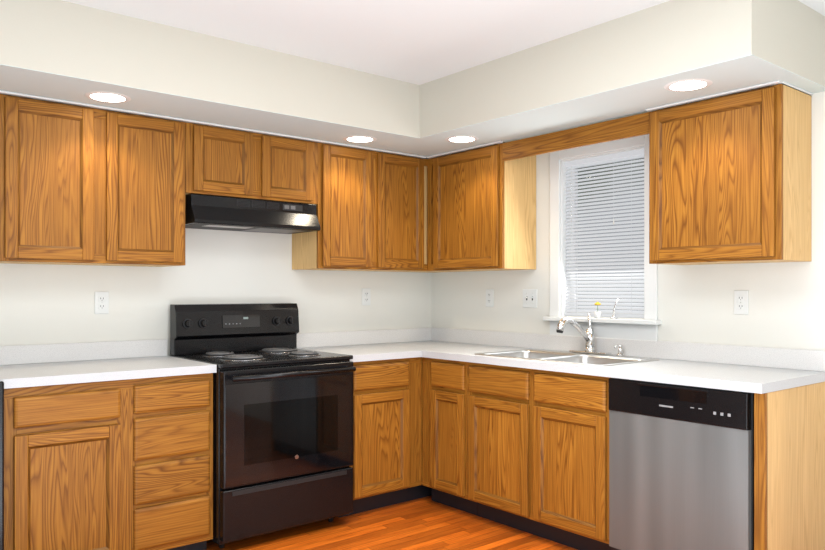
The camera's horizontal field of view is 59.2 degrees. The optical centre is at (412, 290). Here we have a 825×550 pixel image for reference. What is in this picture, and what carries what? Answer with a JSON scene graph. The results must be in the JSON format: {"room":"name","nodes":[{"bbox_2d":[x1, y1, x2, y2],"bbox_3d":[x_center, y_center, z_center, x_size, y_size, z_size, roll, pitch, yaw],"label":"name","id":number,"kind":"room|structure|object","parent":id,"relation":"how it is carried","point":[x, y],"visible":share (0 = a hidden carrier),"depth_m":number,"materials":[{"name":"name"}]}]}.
{"room":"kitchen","nodes":[
{"label":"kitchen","id":0,"kind":"room"},
{"bbox_2d":[0,228,431,355],"bbox_3d":[-1.822,0.043,3.683,4.950,2.460,0.120,0,0,-40],"label":"wall","id":1,"kind":"structure","parent":0,"point":[46,304],"depth_m":4.12,"materials":[{"name":"paint"}]},
{"bbox_2d":[0,94,184,266],"bbox_3d":[-1.589,-0.501,3.585,0.851,0.739,0.324,0,0,-40],"label":"upper cabinet","id":2,"kind":"object","parent":1,"relation":"attached to","point":[80,185],"visible":1,"depth_m":3.43,"materials":[{"name":"brown wood"}]},
{"bbox_2d":[95,292,108,313],"bbox_3d":[-1.613,0.061,3.772,0.070,0.115,0.008,0,0,-40],"label":"electrical outlet","id":3,"kind":"object","parent":1,"relation":"attached to","point":[101,302],"visible":1,"depth_m":3.77,"materials":[{"name":"white plastic"}]},
{"bbox_2d":[185,122,317,204],"bbox_3d":[-0.953,-0.690,4.113,0.799,0.362,0.324,0,0,-40],"label":"upper cabinet","id":4,"kind":"object","parent":1,"relation":"attached to","point":[224,162],"visible":0.9,"depth_m":3.96,"materials":[{"name":"brown wood"}]},
{"bbox_2d":[185,194,320,233],"bbox_3d":[-0.938,-0.427,4.111,0.762,0.157,0.346,0,0,-40],"label":"range hood","id":5,"kind":"object","parent":4,"relation":"attached to","point":[210,212],"visible":0.98,"depth_m":3.98,"materials":[{"name":"black metal"}]},
{"bbox_2d":[362,288,370,304],"bbox_3d":[-0.308,0.039,4.855,0.070,0.115,0.008,0,0,-40],"label":"electrical outlet","id":6,"kind":"object","parent":1,"relation":"attached to","point":[366,296],"visible":1,"depth_m":4.85,"materials":[{"name":"white plastic"}]},
{"bbox_2d":[292,143,448,272],"bbox_3d":[-0.202,-0.501,4.736,1.148,0.739,0.324,0,0,-40],"label":"upper cabinet","id":7,"kind":"object","parent":1,"relation":"attached to","point":[371,210],"visible":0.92,"depth_m":4.47,"materials":[{"name":"brown wood"}]},
{"bbox_2d":[206,496,577,549],"bbox_3d":[0.001,1.303,1.479,5.240,0.060,5.840,0,0,-40],"label":"floor","id":8,"kind":"structure","parent":0,"point":[426,523],"depth_m":3.80,"materials":[{"name":"brown wood"}]},
{"bbox_2d":[0,381,3,549],"bbox_3d":[-2.059,0.817,2.940,0.612,0.913,0.660,0,0,-40],"label":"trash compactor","id":9,"kind":"object","parent":8,"relation":"on","point":[1,465],"visible":1,"depth_m":2.89,"materials":[{"name":"black"}]},
{"bbox_2d":[4,373,212,549],"bbox_3d":[-1.501,0.834,3.460,0.900,0.878,0.629,0,0,-40],"label":"base cabinet","id":10,"kind":"object","parent":8,"relation":"on","point":[126,464],"visible":0.92,"depth_m":3.20,"materials":[{"name":"brown wood"}]},
{"bbox_2d":[0,339,216,388],"bbox_3d":[-2.057,0.328,2.989,2.362,0.130,0.643,0,0,-40],"label":"countertop","id":11,"kind":"structure","parent":10,"relation":"on","point":[83,362],"depth_m":3.50,"materials":[{"name":"laminate"}]},
{"bbox_2d":[170,303,355,548],"bbox_3d":[-0.803,0.673,3.935,0.768,1.200,0.723,0,0,-40],"label":"range","id":12,"kind":"object","parent":8,"relation":"on","point":[282,432],"visible":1,"depth_m":3.73,"materials":[{"name":"black metal"}]},
{"bbox_2d":[339,357,431,517],"bbox_3d":[-0.108,0.834,4.616,1.156,0.878,0.629,0,0,-40],"label":"base cabinet","id":13,"kind":"object","parent":8,"relation":"on","point":[387,433],"visible":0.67,"depth_m":4.20,"materials":[{"name":"brown wood"}]},
{"bbox_2d":[296,329,419,361],"bbox_3d":[-0.351,0.328,4.385,0.490,0.130,0.673,0,0,-40],"label":"countertop","id":14,"kind":"structure","parent":13,"relation":"on","point":[364,345],"depth_m":4.62,"materials":[{"name":"laminate"}]},
{"bbox_2d":[408,328,471,331],"bbox_3d":[0.103,0.328,4.762,0.450,0.130,0.673,0,0,-40],"label":"countertop","id":15,"kind":"structure","parent":13,"relation":"on","point":[410,329],"depth_m":5.10,"materials":[{"name":"laminate"}]},
{"bbox_2d":[392,329,824,393],"bbox_3d":[0.726,0.328,3.993,0.668,0.130,2.653,0,0,-40],"label":"countertop","id":16,"kind":"structure","parent":13,"relation":"on","point":[759,370],"depth_m":3.52,"materials":[{"name":"laminate"}]},
{"bbox_2d":[475,349,658,365],"bbox_3d":[0.807,0.439,3.901,0.507,0.175,0.874,0,0,-40],"label":"sink","id":17,"kind":"object","parent":16,"relation":"in","point":[572,357],"visible":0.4,"depth_m":3.95,"materials":[{"name":"silver metal"}]},
{"bbox_2d":[556,313,611,354],"bbox_3d":[0.901,0.237,4.006,0.314,0.226,0.250,0,0,-40],"label":"faucet","id":18,"kind":"object","parent":16,"relation":"on","point":[588,335],"visible":1,"depth_m":4.05,"materials":[{"name":"silver metal"}]},
{"bbox_2d":[614,345,624,355],"bbox_3d":[1.116,0.320,3.932,0.074,0.060,0.044,0,0,-40],"label":"soap dispenser","id":19,"kind":"object","parent":16,"relation":"on","point":[620,350],"visible":0.96,"depth_m":3.93,"materials":[{"name":"silver metal"}]},
{"bbox_2d":[422,357,476,514],"bbox_3d":[0.409,0.834,4.406,0.629,0.878,0.392,0,0,-40],"label":"base cabinet","id":20,"kind":"object","parent":8,"relation":"on","point":[445,430],"visible":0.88,"depth_m":4.20,"materials":[{"name":"brown wood"}]},
{"bbox_2d":[468,362,610,549],"bbox_3d":[0.836,0.834,3.892,0.629,0.878,0.941,0,0,-40],"label":"base cabinet","id":21,"kind":"object","parent":8,"relation":"on","point":[538,452],"visible":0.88,"depth_m":3.64,"materials":[{"name":"brown wood"}]},
{"bbox_2d":[609,378,753,549],"bbox_3d":[1.330,0.836,3.266,0.612,0.875,0.648,0,0,-40],"label":"dishwasher","id":22,"kind":"object","parent":8,"relation":"on","point":[681,467],"visible":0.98,"depth_m":3.05,"materials":[{"name":"silver metal"}]},
{"bbox_2d":[754,382,824,549],"bbox_3d":[1.581,0.834,3.011,0.608,0.878,0.044,0,0,-40],"label":"base cabinet","id":23,"kind":"object","parent":8,"relation":"on","point":[789,468],"visible":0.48,"depth_m":2.94,"materials":[{"name":"brown wood"}]},
{"bbox_2d":[0,0,824,158],"bbox_3d":[-0.938,-1.030,2.610,5.000,0.314,2.660,0,0,-40],"label":"soffit","id":24,"kind":"structure","parent":0,"point":[70,53],"depth_m":3.30,"materials":[{"name":"paint"}]},
{"bbox_2d":[84,91,130,102],"bbox_3d":[-1.383,-0.878,3.298,0.196,0.003,0.196,0,0,-40],"label":"recessed light","id":25,"kind":"object","parent":24,"relation":"in","point":[107,97],"visible":1,"depth_m":3.29,"materials":[{"name":"white paint"}]},
{"bbox_2d":[343,136,376,142],"bbox_3d":[-0.304,-0.878,4.209,0.196,0.003,0.196,0,0,-40],"label":"recessed light","id":26,"kind":"object","parent":24,"relation":"in","point":[360,139],"visible":1,"depth_m":4.21,"materials":[{"name":"white paint"}]},
{"bbox_2d":[445,136,478,142],"bbox_3d":[0.287,-0.878,4.210,0.196,0.003,0.196,0,0,-40],"label":"recessed light","id":27,"kind":"object","parent":24,"relation":"in","point":[461,139],"visible":1,"depth_m":4.21,"materials":[{"name":"white paint"}]},
{"bbox_2d":[664,78,712,91],"bbox_3d":[1.178,-0.878,3.106,0.196,0.003,0.196,0,0,-40],"label":"recessed light","id":28,"kind":"object","parent":24,"relation":"in","point":[687,85],"visible":1,"depth_m":3.10,"materials":[{"name":"white paint"}]},
{"bbox_2d":[62,0,824,84],"bbox_3d":[0.001,-1.227,1.479,5.240,0.080,5.840,0,0,-40],"label":"ceiling","id":29,"kind":"structure","parent":0,"point":[418,42],"depth_m":3.23,"materials":[{"name":"paint"}]},
{"bbox_2d":[432,91,824,350],"bbox_3d":[1.971,0.043,3.114,0.120,2.460,5.840,0,0,-40],"label":"wall","id":30,"kind":"structure","parent":0,"point":[787,299],"depth_m":3.63,"materials":[{"name":"paint"}]},
{"bbox_2d":[427,143,535,271],"bbox_3d":[0.422,-0.501,4.629,0.324,0.739,0.677,0,0,-40],"label":"upper cabinet","id":31,"kind":"object","parent":30,"relation":"attached to","point":[481,209],"visible":0.98,"depth_m":4.44,"materials":[{"name":"brown wood"}]},
{"bbox_2d":[486,289,493,306],"bbox_3d":[0.506,0.046,4.777,0.008,0.115,0.070,0,0,-40],"label":"electrical outlet","id":32,"kind":"object","parent":30,"relation":"attached to","point":[489,297],"visible":1,"depth_m":4.77,"materials":[{"name":"white plastic"}]},
{"bbox_2d":[523,289,536,307],"bbox_3d":[0.725,0.046,4.508,0.016,0.115,0.116,0,0,-40],"label":"switch plate","id":33,"kind":"object","parent":30,"relation":"attached to","point":[529,298],"visible":1,"depth_m":4.50,"materials":[{"name":"white plastic"}]},
{"bbox_2d":[543,134,661,340],"bbox_3d":[1.092,-0.294,4.129,0.175,1.119,0.759,0,0,-40],"label":"window","id":34,"kind":"structure","parent":30,"relation":"in","point":[638,329],"depth_m":4.19,"materials":[{"name":"white paint"}]},
{"bbox_2d":[594,302,600,317],"bbox_3d":[1.044,0.108,4.097,0.042,0.092,0.042,0,0,-40],"label":"flower pot","id":35,"kind":"object","parent":34,"relation":"on","point":[597,313],"visible":1,"depth_m":4.08,"materials":[{"name":"white ceramic"}]},
{"bbox_2d":[565,149,643,317],"bbox_3d":[1.087,-0.311,4.125,0.037,0.914,0.543,0,0,-40],"label":"window blinds","id":36,"kind":"object","parent":34,"relation":"attached to","point":[635,312],"visible":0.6,"depth_m":4.12,"materials":[{"name":"white vinyl"}]},
{"bbox_2d":[610,299,619,318],"bbox_3d":[1.119,0.098,4.012,0.040,0.111,0.060,0,0,-40],"label":"figurine","id":37,"kind":"object","parent":34,"relation":"on","point":[614,309],"visible":1,"depth_m":4.00,"materials":[{"name":"white ceramic"}]},
{"bbox_2d":[643,84,810,264],"bbox_3d":[1.458,-0.501,3.381,0.324,0.739,0.625,0,0,-40],"label":"upper cabinet","id":38,"kind":"object","parent":30,"relation":"attached to","point":[729,179],"depth_m":3.22,"materials":[{"name":"brown wood"}]},
{"bbox_2d":[734,290,748,314],"bbox_3d":[1.577,0.055,3.486,0.008,0.115,0.070,0,0,-40],"label":"electrical outlet","id":39,"kind":"object","parent":30,"relation":"attached to","point":[741,301],"visible":1,"depth_m":3.48,"materials":[{"name":"white plastic"}]},
{"label":"outside","id":40,"kind":"structure","parent":0,"visible":0},
{"bbox_2d":[578,158,643,310],"bbox_3d":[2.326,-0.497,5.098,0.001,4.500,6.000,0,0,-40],"label":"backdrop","id":41,"kind":"structure","parent":40,"point":[612,228],"depth_m":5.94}
]}

